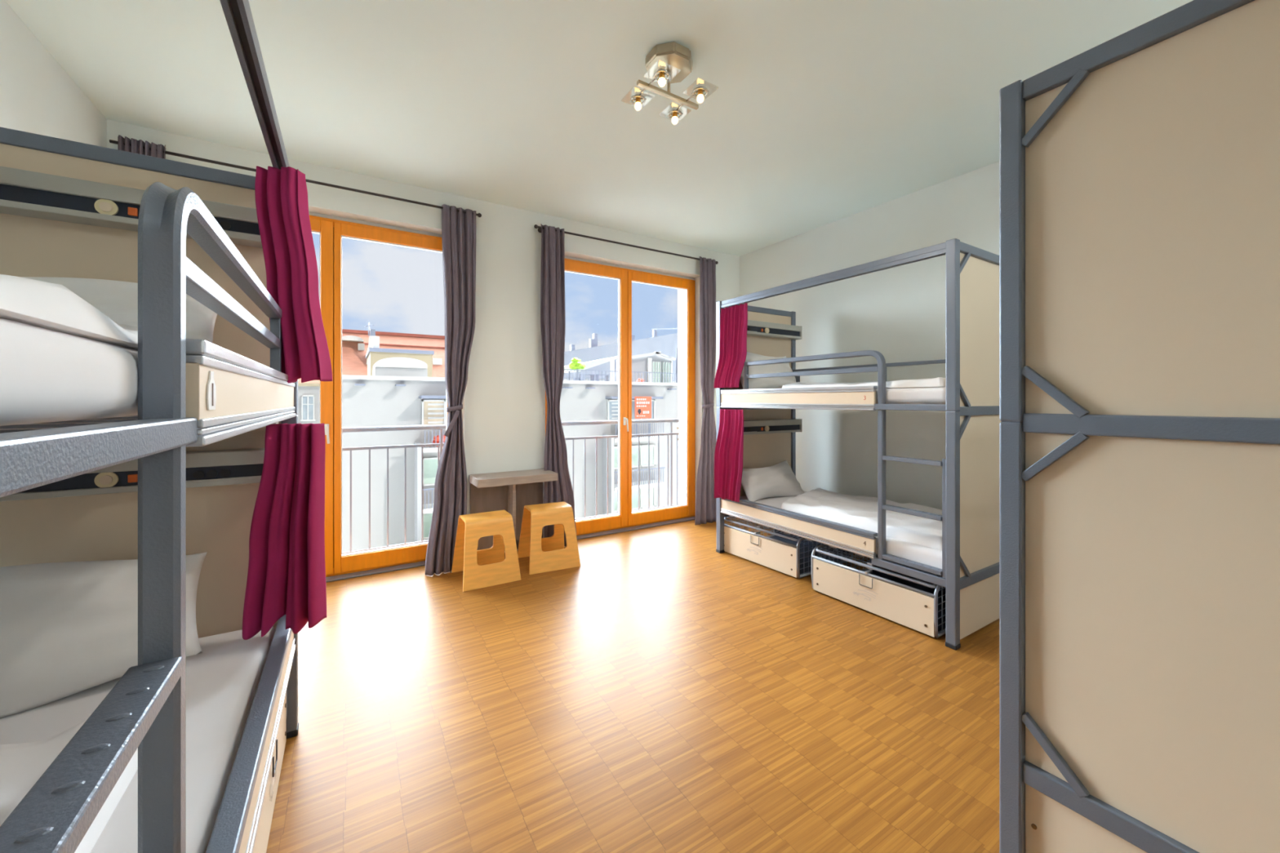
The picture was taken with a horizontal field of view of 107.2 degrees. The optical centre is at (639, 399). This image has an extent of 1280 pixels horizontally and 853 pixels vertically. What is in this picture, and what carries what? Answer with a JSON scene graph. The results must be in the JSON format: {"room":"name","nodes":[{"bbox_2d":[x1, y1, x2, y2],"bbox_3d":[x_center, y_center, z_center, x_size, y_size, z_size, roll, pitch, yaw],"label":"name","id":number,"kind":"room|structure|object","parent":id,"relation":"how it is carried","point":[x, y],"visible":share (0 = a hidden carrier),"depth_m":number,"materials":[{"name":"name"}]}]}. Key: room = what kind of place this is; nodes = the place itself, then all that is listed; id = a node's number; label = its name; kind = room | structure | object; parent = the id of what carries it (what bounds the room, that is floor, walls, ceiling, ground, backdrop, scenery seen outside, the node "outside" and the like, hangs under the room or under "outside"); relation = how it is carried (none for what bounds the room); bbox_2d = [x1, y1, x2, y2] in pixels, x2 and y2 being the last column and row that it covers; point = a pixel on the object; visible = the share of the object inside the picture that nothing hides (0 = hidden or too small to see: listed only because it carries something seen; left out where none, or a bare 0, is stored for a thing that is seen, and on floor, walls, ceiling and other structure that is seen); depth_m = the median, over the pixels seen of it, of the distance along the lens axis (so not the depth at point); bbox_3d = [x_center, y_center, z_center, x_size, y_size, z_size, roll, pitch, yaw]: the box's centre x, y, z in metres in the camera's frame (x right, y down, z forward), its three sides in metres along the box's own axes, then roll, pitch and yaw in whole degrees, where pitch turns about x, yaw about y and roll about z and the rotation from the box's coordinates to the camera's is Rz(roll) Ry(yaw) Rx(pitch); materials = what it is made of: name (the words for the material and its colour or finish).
{"room":"dormitory","nodes":[
{"label":"dormitory","id":0,"kind":"room"},
{"bbox_2d":[0,0,106,147],"bbox_3d":[-1.788,-0.176,0.485,0.120,2.953,6.210,0,0,-32],"label":"wall","id":1,"kind":"structure","parent":0,"point":[37,95],"depth_m":2.16,"materials":[{"name":"paint"}]},
{"bbox_2d":[106,119,739,552],"bbox_3d":[-1.114,-0.117,4.296,5.043,3.073,0.444,0,0,-32],"label":"wall","id":2,"kind":"structure","parent":0,"point":[504,402],"depth_m":4.00,"materials":[{"name":"paint"}]},
{"bbox_2d":[109,139,481,217],"bbox_3d":[-2.196,-1.500,3.312,2.099,0.044,0.088,0,0,-32],"label":"curtain rod","id":3,"kind":"object","parent":2,"relation":"attached to","point":[479,215],"visible":0.67,"depth_m":3.26,"materials":[{"name":"black metal"}]},
{"bbox_2d":[117,134,165,159],"bbox_3d":[-2.942,-0.120,2.790,0.242,2.832,0.121,0,0,-32],"label":"window curtain","id":4,"kind":"object","parent":3,"relation":"hanging from","point":[136,146],"visible":0.06,"depth_m":2.79,"materials":[{"name":"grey fabric"}]},
{"bbox_2d":[424,204,475,576],"bbox_3d":[-1.452,-0.115,3.646,0.395,2.821,0.210,0,0,-32],"label":"window curtain","id":5,"kind":"object","parent":3,"relation":"hanging from","point":[458,228],"visible":0.97,"depth_m":3.69,"materials":[{"name":"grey fabric"}]},
{"bbox_2d":[444,404,462,436],"bbox_3d":[-1.455,0.159,3.677,0.149,0.247,0.107,0,0,-32],"label":"tieback","id":6,"kind":"object","parent":5,"relation":"attached to","point":[455,408],"visible":0.97,"depth_m":3.64,"materials":[{"name":"grey fabric"}]},
{"bbox_2d":[325,560,425,582],"bbox_3d":[-2.218,1.294,3.421,1.784,0.010,0.096,0,0,-32],"label":"trim","id":7,"kind":"structure","parent":2,"relation":"attached to","point":[363,573],"depth_m":3.54,"materials":[{"name":"metal"}]},
{"bbox_2d":[308,211,448,577],"bbox_3d":[-2.246,-0.029,3.466,1.782,2.649,0.142,0,0,-32],"label":"window","id":8,"kind":"structure","parent":2,"relation":"in","point":[331,229],"depth_m":3.47,"materials":[{"name":"orange wood"}]},
{"bbox_2d":[342,424,446,554],"bbox_3d":[-2.409,0.749,3.730,1.770,1.063,0.046,0,0,-32],"label":"balcony railing","id":9,"kind":"object","parent":2,"relation":"attached to","point":[431,427],"visible":0.19,"depth_m":3.92,"materials":[{"name":"metal"}]},
{"bbox_2d":[545,255,695,535],"bbox_3d":[-0.143,-0.029,4.769,1.783,2.649,0.142,0,0,-32],"label":"window","id":10,"kind":"structure","parent":2,"relation":"in","point":[625,517],"depth_m":4.77,"materials":[{"name":"orange wood"}]},
{"bbox_2d":[561,418,679,519],"bbox_3d":[-0.307,0.749,5.034,1.771,1.063,0.046,0,0,-32],"label":"balcony railing","id":11,"kind":"object","parent":2,"relation":"attached to","point":[671,421],"visible":0.52,"depth_m":5.21,"materials":[{"name":"metal"}]},
{"bbox_2d":[533,224,718,264],"bbox_3d":[-0.045,-1.500,4.646,2.077,0.044,0.088,0,0,-32],"label":"curtain rod","id":12,"kind":"object","parent":2,"relation":"attached to","point":[535,226],"visible":0.87,"depth_m":4.51,"materials":[{"name":"black metal"}]},
{"bbox_2d":[540,223,576,546],"bbox_3d":[-0.722,-0.115,4.161,0.325,2.821,0.103,0,0,-32],"label":"window curtain","id":13,"kind":"object","parent":12,"relation":"hanging from","point":[553,320],"visible":0.84,"depth_m":4.13,"materials":[{"name":"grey fabric"}]},
{"bbox_2d":[694,256,716,524],"bbox_3d":[0.698,-0.115,5.017,0.371,2.821,0.152,0,0,-32],"label":"window curtain","id":14,"kind":"object","parent":12,"relation":"hanging from","point":[705,503],"visible":0.97,"depth_m":5.03,"materials":[{"name":"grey fabric"}]},
{"bbox_2d":[702,402,714,408],"bbox_3d":[0.728,0.060,5.046,0.152,0.060,0.080,0,0,-32],"label":"tieback","id":15,"kind":"object","parent":14,"relation":"attached to","point":[711,405],"visible":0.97,"depth_m":5.00,"materials":[{"name":"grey fabric"}]},
{"bbox_2d":[576,515,695,539],"bbox_3d":[-0.116,1.294,4.724,1.785,0.010,0.096,0,0,-32],"label":"trim","id":16,"kind":"structure","parent":2,"relation":"attached to","point":[681,520],"depth_m":4.74,"materials":[{"name":"metal"}]},
{"bbox_2d":[4,0,1193,256],"bbox_3d":[0.432,-1.728,1.803,5.243,0.150,6.310,0,0,-32],"label":"ceiling","id":17,"kind":"structure","parent":0,"point":[814,114],"depth_m":2.51,"materials":[{"name":"paint"}]},
{"bbox_2d":[630,41,709,124],"bbox_3d":[0.142,-1.548,2.320,0.360,0.210,0.334,0,0,-32],"label":"ceiling light","id":18,"kind":"object","parent":17,"relation":"attached to","point":[668,63],"visible":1,"depth_m":2.26,"materials":[{"name":"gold metal"}]},
{"bbox_2d":[635,96,640,102],"bbox_3d":[-0.010,-1.491,2.350,0.025,0.034,0.026,0,0,-32],"label":"bulb socket","id":19,"kind":"object","parent":18,"relation":"attached to","point":[637,99],"depth_m":2.34,"materials":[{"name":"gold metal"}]},
{"bbox_2d":[658,71,664,78],"bbox_3d":[0.101,-1.491,2.171,0.025,0.034,0.026,0,0,-32],"label":"bulb socket","id":20,"kind":"object","parent":18,"relation":"attached to","point":[661,73],"depth_m":2.16,"materials":[{"name":"gold metal"}]},
{"bbox_2d":[672,111,677,116],"bbox_3d":[0.182,-1.491,2.469,0.025,0.034,0.026,0,0,-32],"label":"bulb socket","id":21,"kind":"object","parent":18,"relation":"attached to","point":[674,113],"depth_m":2.46,"materials":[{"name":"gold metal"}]},
{"bbox_2d":[697,88,702,94],"bbox_3d":[0.293,-1.491,2.290,0.025,0.034,0.026,0,0,-32],"label":"bulb socket","id":22,"kind":"object","parent":18,"relation":"attached to","point":[700,91],"depth_m":2.28,"materials":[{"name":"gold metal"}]},
{"bbox_2d":[266,516,999,852],"bbox_3d":[0.520,1.360,1.661,5.243,0.120,5.976,0,0,-32],"label":"floor","id":23,"kind":"structure","parent":0,"point":[664,691],"depth_m":1.94,"materials":[{"name":"wood"}]},
{"bbox_2d":[0,0,298,852],"bbox_3d":[-1.238,0.230,0.789,0.961,2.140,1.959,0,0,-32],"label":"bunk bed","id":24,"kind":"object","parent":23,"relation":"on","point":[162,485],"visible":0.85,"depth_m":1.04,"materials":[{"name":"grey metal"}]},
{"bbox_2d":[0,317,137,426],"bbox_3d":[-1.261,-0.024,0.824,0.825,0.094,1.740,0,0,-32],"label":"mattress","id":25,"kind":"object","parent":24,"relation":"on","point":[46,375],"visible":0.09,"depth_m":0.44,"materials":[{"name":"white fabric"}]},
{"bbox_2d":[0,274,137,350],"bbox_3d":[-1.029,-0.106,0.462,0.798,0.070,0.844,0,0,-32],"label":"duvet","id":26,"kind":"object","parent":25,"relation":"on","point":[40,304],"visible":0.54,"depth_m":0.47,"materials":[{"name":"fabric"}]},
{"bbox_2d":[21,276,217,342],"bbox_3d":[-1.680,-0.215,1.400,0.665,0.320,0.197,0,0,-36],"label":"pillow","id":27,"kind":"object","parent":25,"relation":"on","point":[117,300],"visible":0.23,"depth_m":1.43,"materials":[{"name":"fabric"}]},
{"bbox_2d":[93,471,118,488],"bbox_3d":[-1.708,0.256,1.512,0.052,0.052,0.010,0,0,-32],"label":"reading lamp","id":28,"kind":"object","parent":24,"relation":"attached to","point":[101,479],"depth_m":1.51,"materials":[{"name":"beige plastic"}]},
{"bbox_2d":[93,199,118,215],"bbox_3d":[-1.708,-0.616,1.512,0.052,0.052,0.010,0,0,-32],"label":"reading lamp","id":29,"kind":"object","parent":24,"relation":"attached to","point":[101,206],"depth_m":1.51,"materials":[{"name":"beige plastic"}]},
{"bbox_2d":[0,165,262,248],"bbox_3d":[-1.726,-0.631,1.541,0.880,0.118,0.089,0,0,-32],"label":"shelf","id":30,"kind":"object","parent":24,"relation":"attached to","point":[27,196],"depth_m":1.49,"materials":[{"name":"wood"}]},
{"bbox_2d":[0,448,264,501],"bbox_3d":[-1.726,0.241,1.541,0.880,0.118,0.089,0,0,-32],"label":"shelf","id":31,"kind":"object","parent":24,"relation":"attached to","point":[206,468],"depth_m":1.61,"materials":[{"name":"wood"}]},
{"bbox_2d":[128,474,137,482],"bbox_3d":[-1.658,0.257,1.543,0.022,0.026,0.008,0,0,-32],"label":"switch","id":32,"kind":"object","parent":24,"relation":"attached to","point":[131,477],"depth_m":1.54,"materials":[{"name":"orange plastic"}]},
{"bbox_2d":[128,207,137,216],"bbox_3d":[-1.658,-0.615,1.543,0.022,0.026,0.008,0,0,-32],"label":"switch","id":33,"kind":"object","parent":24,"relation":"attached to","point":[132,211],"depth_m":1.54,"materials":[{"name":"orange plastic"}]},
{"bbox_2d":[0,626,275,852],"bbox_3d":[-1.261,0.889,0.824,0.825,0.119,1.740,0,0,-32],"label":"mattress","id":34,"kind":"object","parent":24,"relation":"on","point":[222,681],"visible":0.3,"depth_m":1.21,"materials":[{"name":"white fabric"}]},
{"bbox_2d":[0,719,137,852],"bbox_3d":[-1.187,0.787,0.557,0.630,0.086,1.169,0,0,-32],"label":"duvet","id":35,"kind":"object","parent":34,"relation":"on","point":[21,765],"visible":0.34,"depth_m":0.99,"materials":[{"name":"fabric"}]},
{"bbox_2d":[0,551,207,718],"bbox_3d":[-1.714,0.661,1.329,0.729,0.373,0.269,0,0,-42],"label":"pillow","id":36,"kind":"object","parent":34,"relation":"on","point":[67,628],"visible":0.73,"depth_m":1.32,"materials":[{"name":"fabric"}]},
{"bbox_2d":[192,470,204,479],"bbox_3d":[-1.520,0.258,1.626,0.027,0.028,0.010,0,0,-32],"label":"socket","id":37,"kind":"object","parent":24,"relation":"attached to","point":[197,474],"depth_m":1.62,"materials":[{"name":"black plastic"}]},
{"bbox_2d":[206,469,217,478],"bbox_3d":[-1.490,0.258,1.645,0.027,0.028,0.010,0,0,-32],"label":"socket","id":38,"kind":"object","parent":24,"relation":"attached to","point":[211,473],"depth_m":1.64,"materials":[{"name":"black plastic"}]},
{"bbox_2d":[219,469,231,477],"bbox_3d":[-1.461,0.258,1.663,0.027,0.028,0.010,0,0,-32],"label":"socket","id":39,"kind":"object","parent":24,"relation":"attached to","point":[223,473],"depth_m":1.66,"materials":[{"name":"black plastic"}]},
{"bbox_2d":[219,221,231,230],"bbox_3d":[-1.461,-0.614,1.663,0.027,0.028,0.010,0,0,-32],"label":"socket","id":40,"kind":"object","parent":24,"relation":"attached to","point":[226,225],"depth_m":1.66,"materials":[{"name":"black plastic"}]},
{"bbox_2d":[242,422,326,639],"bbox_3d":[-1.242,0.444,1.659,0.249,0.717,0.132,0,0,-13],"label":"curtain","id":41,"kind":"object","parent":24,"relation":"hanging from","point":[286,572],"visible":1,"depth_m":1.64,"materials":[{"name":"red fabric"}]},
{"bbox_2d":[254,165,332,382],"bbox_3d":[-1.189,-0.414,1.616,0.198,0.716,0.142,0,0,4],"label":"curtain","id":42,"kind":"object","parent":24,"relation":"hanging from","point":[282,204],"visible":0.91,"depth_m":1.59,"materials":[{"name":"red fabric"}]},
{"bbox_2d":[253,688,287,852],"bbox_3d":[-1.432,1.150,1.271,0.718,0.290,0.803,0,0,-32],"label":"storage basket","id":43,"kind":"object","parent":23,"relation":"on","point":[267,811],"visible":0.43,"depth_m":1.43,"materials":[{"name":"wood"}]},
{"bbox_2d":[451,510,520,591],"bbox_3d":[-1.140,1.075,3.482,0.400,0.455,0.430,0,0,-32],"label":"stool","id":44,"kind":"object","parent":23,"relation":"on","point":[487,567],"visible":1,"depth_m":3.39,"materials":[{"name":"orange wood"}]},
{"bbox_2d":[469,468,557,550],"bbox_3d":[-1.040,0.945,3.892,0.645,0.670,0.312,0,0,-32],"label":"table","id":45,"kind":"object","parent":23,"relation":"on","point":[509,491],"visible":0.65,"depth_m":3.91,"materials":[{"name":"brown wood"}]},
{"bbox_2d":[517,502,580,574],"bbox_3d":[-0.738,1.075,3.786,0.400,0.455,0.430,0,0,-27],"label":"stool","id":46,"kind":"object","parent":23,"relation":"on","point":[546,554],"visible":1,"depth_m":3.68,"materials":[{"name":"orange wood"}]},
{"bbox_2d":[724,516,853,578],"bbox_3d":[1.201,1.150,3.931,0.718,0.290,0.803,0,0,-34],"label":"storage drawer","id":47,"kind":"object","parent":23,"relation":"on","point":[788,554],"visible":0.68,"depth_m":3.72,"materials":[{"name":"wood"}]},
{"bbox_2d":[715,238,1000,650],"bbox_3d":[1.547,0.230,3.491,0.954,2.140,1.874,0,0,-32],"label":"bunk bed","id":48,"kind":"object","parent":23,"relation":"on","point":[970,517],"visible":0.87,"depth_m":2.73,"materials":[{"name":"grey metal"}]},
{"bbox_2d":[714,408,743,502],"bbox_3d":[0.714,0.452,3.855,0.084,0.748,0.331,0,0,-32],"label":"curtain","id":49,"kind":"object","parent":48,"relation":"hanging from","point":[728,454],"visible":1,"depth_m":3.83,"materials":[{"name":"red fabric"}]},
{"bbox_2d":[713,302,747,387],"bbox_3d":[0.752,-0.436,3.890,0.107,0.672,0.331,0,0,-32],"label":"curtain","id":50,"kind":"object","parent":48,"relation":"hanging from","point":[734,319],"visible":1,"depth_m":3.86,"materials":[{"name":"red fabric"}]},
{"bbox_2d":[743,418,800,435],"bbox_3d":[1.110,0.241,4.226,0.880,0.118,0.089,0,0,-32],"label":"shelf","id":51,"kind":"object","parent":48,"relation":"attached to","point":[751,426],"depth_m":4.24,"materials":[{"name":"wood"}]},
{"bbox_2d":[746,320,800,339],"bbox_3d":[1.110,-0.631,4.226,0.880,0.118,0.089,0,0,-32],"label":"shelf","id":52,"kind":"object","parent":48,"relation":"attached to","point":[760,330],"depth_m":4.25,"materials":[{"name":"wood"}]},
{"bbox_2d":[739,490,942,568],"bbox_3d":[1.545,0.889,3.490,0.825,0.119,1.740,0,0,-32],"label":"mattress","id":53,"kind":"object","parent":48,"relation":"on","point":[928,556],"visible":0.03,"depth_m":2.73,"materials":[{"name":"white fabric"}]},
{"bbox_2d":[741,460,804,502],"bbox_3d":[1.125,0.710,4.067,0.645,0.310,0.245,0,0,-30],"label":"pillow","id":54,"kind":"object","parent":53,"relation":"on","point":[779,480],"visible":0.89,"depth_m":3.99,"materials":[{"name":"fabric"}]},
{"bbox_2d":[781,488,942,550],"bbox_3d":[1.620,0.788,3.384,0.760,0.083,1.409,0,0,-32],"label":"duvet","id":55,"kind":"object","parent":53,"relation":"on","point":[859,512],"visible":0.73,"depth_m":3.18,"materials":[{"name":"fabric"}]},
{"bbox_2d":[735,386,946,404],"bbox_3d":[1.545,-0.024,3.490,0.825,0.094,1.740,0,0,-32],"label":"mattress","id":56,"kind":"object","parent":48,"relation":"on","point":[925,395],"visible":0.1,"depth_m":2.68,"materials":[{"name":"white fabric"}]},
{"bbox_2d":[740,351,795,389],"bbox_3d":[1.093,-0.245,4.101,0.662,0.388,0.220,0,0,-28],"label":"pillow","id":57,"kind":"object","parent":56,"relation":"on","point":[771,382],"visible":0.44,"depth_m":4.01,"materials":[{"name":"fabric"}]},
{"bbox_2d":[782,377,946,388],"bbox_3d":[1.683,-0.101,3.258,0.785,0.060,1.146,0,0,-32],"label":"duvet","id":58,"kind":"object","parent":56,"relation":"on","point":[939,381],"visible":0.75,"depth_m":2.82,"materials":[{"name":"fabric"}]},
{"bbox_2d":[811,544,946,638],"bbox_3d":[1.677,1.150,3.073,0.718,0.290,0.803,0,0,-33],"label":"storage drawer","id":59,"kind":"object","parent":23,"relation":"on","point":[914,603],"visible":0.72,"depth_m":2.85,"materials":[{"name":"wood"}]},
{"bbox_2d":[999,0,1279,852],"bbox_3d":[2.014,0.230,1.364,1.874,2.140,0.954,0,0,-32],"label":"bunk bed","id":60,"kind":"object","parent":23,"relation":"on","point":[1140,170],"visible":1,"depth_m":1.06,"materials":[{"name":"beige wood"}]},
{"bbox_2d":[739,161,999,510],"bbox_3d":[2.600,-0.176,3.206,0.120,2.953,6.210,0,0,-32],"label":"wall","id":61,"kind":"structure","parent":0,"point":[899,313],"depth_m":4.02,"materials":[{"name":"paint"}]},
{"label":"outside","id":62,"kind":"structure","parent":0,"visible":0},
{"bbox_3d":[-7.944,13.500,50.764,120.000,0.400,85.340,0,0,-32],"label":"ground","id":63,"kind":"structure","parent":62,"visible":0},
{"bbox_2d":[297,382,319,423],"bbox_3d":[-35.891,6.100,27.047,31.500,14.400,8.200,0,0,-32],"label":"house","id":64,"kind":"structure","parent":63,"relation":"on","point":[308,393],"depth_m":31.09,"materials":[{"name":"white paint"}]},
{"bbox_2d":[297,322,444,382],"bbox_3d":[-23.153,3.250,46.829,17.000,20.100,12.000,0,0,-32],"label":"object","id":65,"kind":"structure","parent":63,"relation":"on","point":[356,344],"depth_m":43.06,"materials":[{"name":"tile"}]},
{"bbox_2d":[365,336,434,377],"bbox_3d":[-17.832,4.500,34.832,4.000,17.600,6.200,0,0,-32],"label":"house","id":66,"kind":"structure","parent":63,"relation":"on","point":[375,353],"depth_m":32.17,"materials":[{"name":"grey metal"}]},
{"bbox_2d":[342,374,677,552],"bbox_3d":[-5.575,6.050,32.901,26.800,14.500,10.200,0,0,-32],"label":"house","id":67,"kind":"structure","parent":63,"relation":"on","point":[366,400],"depth_m":24.67,"materials":[{"name":"white paint"}]},
{"bbox_2d":[372,357,427,377],"bbox_3d":[-14.095,-1.685,27.666,2.640,1.370,3.120,0,0,-32],"label":"dormer window","id":68,"kind":"structure","parent":67,"relation":"on","point":[390,366],"depth_m":26.38,"materials":[{"name":"white paint"}]},
{"bbox_2d":[427,403,444,423],"bbox_3d":[-10.797,0.720,25.004,0.800,1.060,0.020,0,0,-32],"label":"blind","id":69,"kind":"object","parent":67,"relation":"hanging from","point":[435,411],"depth_m":24.99,"materials":[{"name":"white paint"}]},
{"bbox_2d":[432,435,445,447],"bbox_3d":[-10.157,2.146,24.564,1.222,0.679,0.721,0,0,-32],"label":"flower box","id":70,"kind":"object","parent":67,"relation":"on","point":[437,436],"visible":0.2,"depth_m":24.27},
{"bbox_2d":[568,357,586,380],"bbox_3d":[-4.224,-1.945,31.687,1.136,1.750,1.028,0,0,-3],"label":"tree","id":71,"kind":"object","parent":67,"relation":"on","point":[575,363],"visible":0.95,"depth_m":31.45,"materials":[{"name":"green plant"}]},
{"bbox_2d":[579,373,595,381],"bbox_3d":[-3.513,-1.360,31.473,0.900,0.720,0.600,0,0,-32],"label":"table","id":72,"kind":"object","parent":67,"relation":"on","point":[583,375],"visible":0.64,"depth_m":31.38,"materials":[{"name":"grey metal"}]},
{"bbox_2d":[564,356,617,380],"bbox_3d":[-4.055,-2.100,33.961,4.900,2.200,2.000,0,0,-32],"label":"awning","id":73,"kind":"object","parent":67,"relation":"on","point":[592,363],"visible":0.47,"depth_m":33.33,"materials":[{"name":"white paint"}]},
{"bbox_2d":[594,373,609,381],"bbox_3d":[-2.578,-1.360,32.053,0.900,0.720,0.600,0,0,-32],"label":"table","id":74,"kind":"object","parent":67,"relation":"on","point":[597,375],"visible":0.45,"depth_m":31.88,"materials":[{"name":"grey metal"}]},
{"bbox_2d":[611,402,617,418],"bbox_3d":[-1.491,0.720,30.774,0.800,1.060,0.020,0,0,-32],"label":"blind","id":75,"kind":"object","parent":67,"relation":"hanging from","point":[614,405],"depth_m":30.67,"materials":[{"name":"white paint"}]},
{"bbox_2d":[563,368,677,382],"bbox_3d":[-0.521,-1.465,32.152,11.000,0.930,0.040,0,0,-32],"label":"terrace railing","id":76,"kind":"object","parent":67,"relation":"on","point":[564,369],"visible":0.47,"depth_m":31.29,"materials":[{"name":"grey metal"}]},
{"bbox_2d":[610,351,675,382],"bbox_3d":[0.140,-2.364,37.254,4.329,2.729,3.225,0,0,-32],"label":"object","id":77,"kind":"structure","parent":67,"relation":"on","point":[655,362],"depth_m":36.28,"materials":[{"name":"white paint"}]},
{"bbox_2d":[635,396,651,437],"bbox_3d":[0.202,1.109,30.700,1.240,2.640,0.090,0,0,-32],"label":"sign","id":78,"kind":"object","parent":67,"relation":"on","point":[642,404],"visible":0.99,"depth_m":30.65,"materials":[{"name":"red metal"}]},
{"bbox_2d":[675,348,677,382],"bbox_3d":[2.886,-2.500,36.618,0.171,3.000,0.180,0,0,-32],"label":"flue pipe","id":79,"kind":"object","parent":67,"relation":"on","point":[676,348],"visible":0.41,"depth_m":36.55,"materials":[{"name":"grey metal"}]},
{"bbox_2d":[564,328,677,382],"bbox_3d":[-3.432,2.300,55.822,21.000,22.000,9.500,0,0,-32],"label":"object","id":80,"kind":"structure","parent":63,"relation":"on","point":[667,344],"depth_m":50.38,"materials":[{"name":"grey metal"}]},
{"bbox_2d":[569,344,574,351],"bbox_3d":[-6.992,-5.296,48.849,0.400,0.800,0.400,0,0,-32],"label":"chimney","id":81,"kind":"object","parent":80,"relation":"attached to","point":[571,346],"depth_m":48.68,"materials":[{"name":"grey metal"}]},
{"bbox_2d":[589,338,594,347],"bbox_3d":[-5.122,-5.907,50.008,0.400,1.100,0.400,0,0,-32],"label":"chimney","id":82,"kind":"object","parent":80,"relation":"attached to","point":[591,340],"depth_m":49.84,"materials":[{"name":"grey metal"}]},
{"bbox_2d":[592,333,597,346],"bbox_3d":[-4.782,-6.241,50.219,0.400,1.600,0.400,0,0,-32],"label":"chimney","id":83,"kind":"object","parent":80,"relation":"attached to","point":[594,335],"depth_m":50.03,"materials":[{"name":"grey metal"}]},
{"bbox_2d":[652,329,657,337],"bbox_3d":[1.677,-7.533,54.224,0.400,1.000,0.400,0,0,-32],"label":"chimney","id":84,"kind":"object","parent":80,"relation":"attached to","point":[654,331],"depth_m":54.07,"materials":[{"name":"grey metal"}]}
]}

